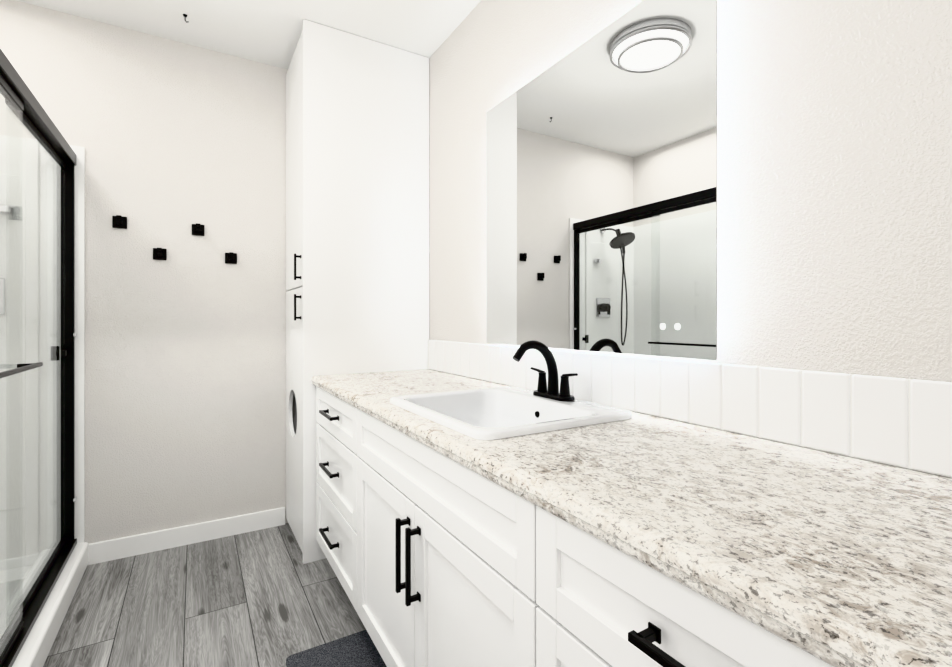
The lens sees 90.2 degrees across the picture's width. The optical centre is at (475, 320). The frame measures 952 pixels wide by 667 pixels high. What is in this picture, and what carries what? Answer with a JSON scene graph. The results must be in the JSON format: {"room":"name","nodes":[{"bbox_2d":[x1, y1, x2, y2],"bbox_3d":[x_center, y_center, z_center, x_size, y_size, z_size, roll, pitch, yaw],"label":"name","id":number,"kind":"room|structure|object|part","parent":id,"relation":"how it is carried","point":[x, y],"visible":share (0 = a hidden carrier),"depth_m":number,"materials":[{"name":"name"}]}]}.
{"room":"bathroom","nodes":[
{"label":"bathroom","id":0,"kind":"room"},
{"bbox_2d":[0,0,287,543],"bbox_3d":[-1.487,-0.130,2.327,2.260,2.440,0.100,0,0,-31],"label":"wall","id":1,"kind":"structure","parent":0,"point":[185,382],"depth_m":2.28,"materials":[{"name":"white paint"}]},
{"bbox_2d":[112,215,126,228],"bbox_3d":[-1.626,-0.450,2.162,0.054,0.054,0.038,0,0,-31],"label":"hook","id":2,"kind":"object","parent":1,"relation":"attached to","point":[119,221],"visible":1,"depth_m":2.16,"materials":[{"name":"black metal"}]},
{"bbox_2d":[153,248,166,259],"bbox_3d":[-1.495,-0.315,2.240,0.054,0.054,0.038,0,0,-31],"label":"hook","id":3,"kind":"object","parent":1,"relation":"attached to","point":[159,253],"visible":1,"depth_m":2.24,"materials":[{"name":"black metal"}]},
{"bbox_2d":[88,507,284,564],"bbox_3d":[-1.380,1.044,2.324,0.832,0.092,0.014,0,0,-31],"label":"baseboard","id":4,"kind":"structure","parent":1,"relation":"attached to","point":[122,547],"depth_m":2.29,"materials":[{"name":"white wood"}]},
{"bbox_2d":[192,223,203,235],"bbox_3d":[-1.360,-0.445,2.320,0.054,0.054,0.038,0,0,-31],"label":"hook","id":5,"kind":"object","parent":1,"relation":"attached to","point":[197,229],"visible":1,"depth_m":2.32,"materials":[{"name":"black metal"}]},
{"bbox_2d":[225,252,236,263],"bbox_3d":[-1.236,-0.315,2.393,0.054,0.054,0.038,0,0,-31],"label":"hook","id":6,"kind":"object","parent":1,"relation":"attached to","point":[230,257],"visible":1,"depth_m":2.40,"materials":[{"name":"black metal"}]},
{"bbox_2d":[43,523,365,666],"bbox_3d":[-0.619,1.115,0.964,2.360,0.050,3.330,0,0,-31],"label":"floor","id":7,"kind":"structure","parent":0,"point":[266,597],"depth_m":1.79,"materials":[{"name":"grey wood"}]},
{"bbox_2d":[0,49,88,666],"bbox_3d":[-1.653,0.160,1.292,0.713,1.860,1.506,0,0,-31],"label":"shower enclosure","id":8,"kind":"object","parent":7,"relation":"on","point":[44,553],"visible":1,"depth_m":1.97,"materials":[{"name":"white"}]},
{"bbox_2d":[286,630,386,666],"bbox_3d":[-0.270,1.083,1.247,0.310,0.013,0.820,0,0,-31],"label":"bath mat","id":9,"kind":"object","parent":7,"relation":"on","point":[358,649],"visible":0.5,"depth_m":1.52,"materials":[{"name":"fabric"}]},
{"bbox_2d":[286,19,428,563],"bbox_3d":[-0.643,-0.129,2.482,0.646,2.438,0.492,0,0,-31],"label":"linen cabinet","id":10,"kind":"object","parent":7,"relation":"on","point":[357,204],"visible":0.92,"depth_m":2.26,"materials":[{"name":"white wood"}]},
{"bbox_3d":[-0.892,-0.739,2.345,0.018,1.159,0.464,0,0,-31],"label":"door","id":11,"kind":"part","parent":10,"relation":"part of","materials":[{"name":"white wood"}]},
{"bbox_3d":[-0.892,0.452,2.345,0.018,1.209,0.464,0,0,-31],"label":"door","id":12,"kind":"part","parent":10,"relation":"part of","materials":[{"name":"white wood"}]},
{"bbox_2d":[313,384,850,666],"bbox_3d":[0.078,0.690,1.311,0.604,0.800,2.254,0,0,-31],"label":"bathroom vanity","id":13,"kind":"object","parent":7,"relation":"on","point":[441,561],"depth_m":0.90,"materials":[{"name":"white wood"}]},
{"bbox_2d":[311,368,951,666],"bbox_3d":[0.085,0.272,1.315,0.586,0.044,2.254,0,0,-31],"label":"countertop","id":14,"kind":"structure","parent":13,"relation":"on","point":[850,556],"depth_m":0.63,"materials":[{"name":"beige stone"}]},
{"bbox_2d":[390,386,631,439],"bbox_3d":[0.070,0.309,1.335,0.470,0.153,0.560,0,0,-31],"label":"sink","id":15,"kind":"object","parent":14,"relation":"in","point":[494,413],"visible":0.56,"depth_m":1.42,"materials":[{"name":"white ceramic"}]},
{"bbox_2d":[513,340,577,401],"bbox_3d":[0.181,0.145,1.401,0.173,0.174,0.209,0,0,-31],"label":"faucet","id":16,"kind":"object","parent":15,"relation":"on","point":[554,393],"visible":1,"depth_m":1.41,"materials":[{"name":"black metal"}]},
{"bbox_2d":[17,0,480,68],"bbox_3d":[-0.619,-1.375,0.964,2.360,0.050,3.330,0,0,-31],"label":"ceiling","id":17,"kind":"structure","parent":0,"point":[268,32],"depth_m":2.13,"materials":[{"name":"white paint"}]},
{"bbox_2d":[429,0,951,381],"bbox_3d":[0.352,-0.130,1.541,0.100,2.440,3.330,0,0,-31],"label":"wall","id":18,"kind":"structure","parent":0,"point":[834,186],"depth_m":0.95,"materials":[{"name":"white paint"}]},
{"bbox_2d":[486,0,717,360],"bbox_3d":[0.304,-0.371,1.487,0.034,0.922,0.972,0,0,-31],"label":"mirror","id":19,"kind":"object","parent":18,"relation":"attached to","point":[601,190],"visible":0.98,"depth_m":1.31,"materials":[{"name":"silver mirror"}]}
]}

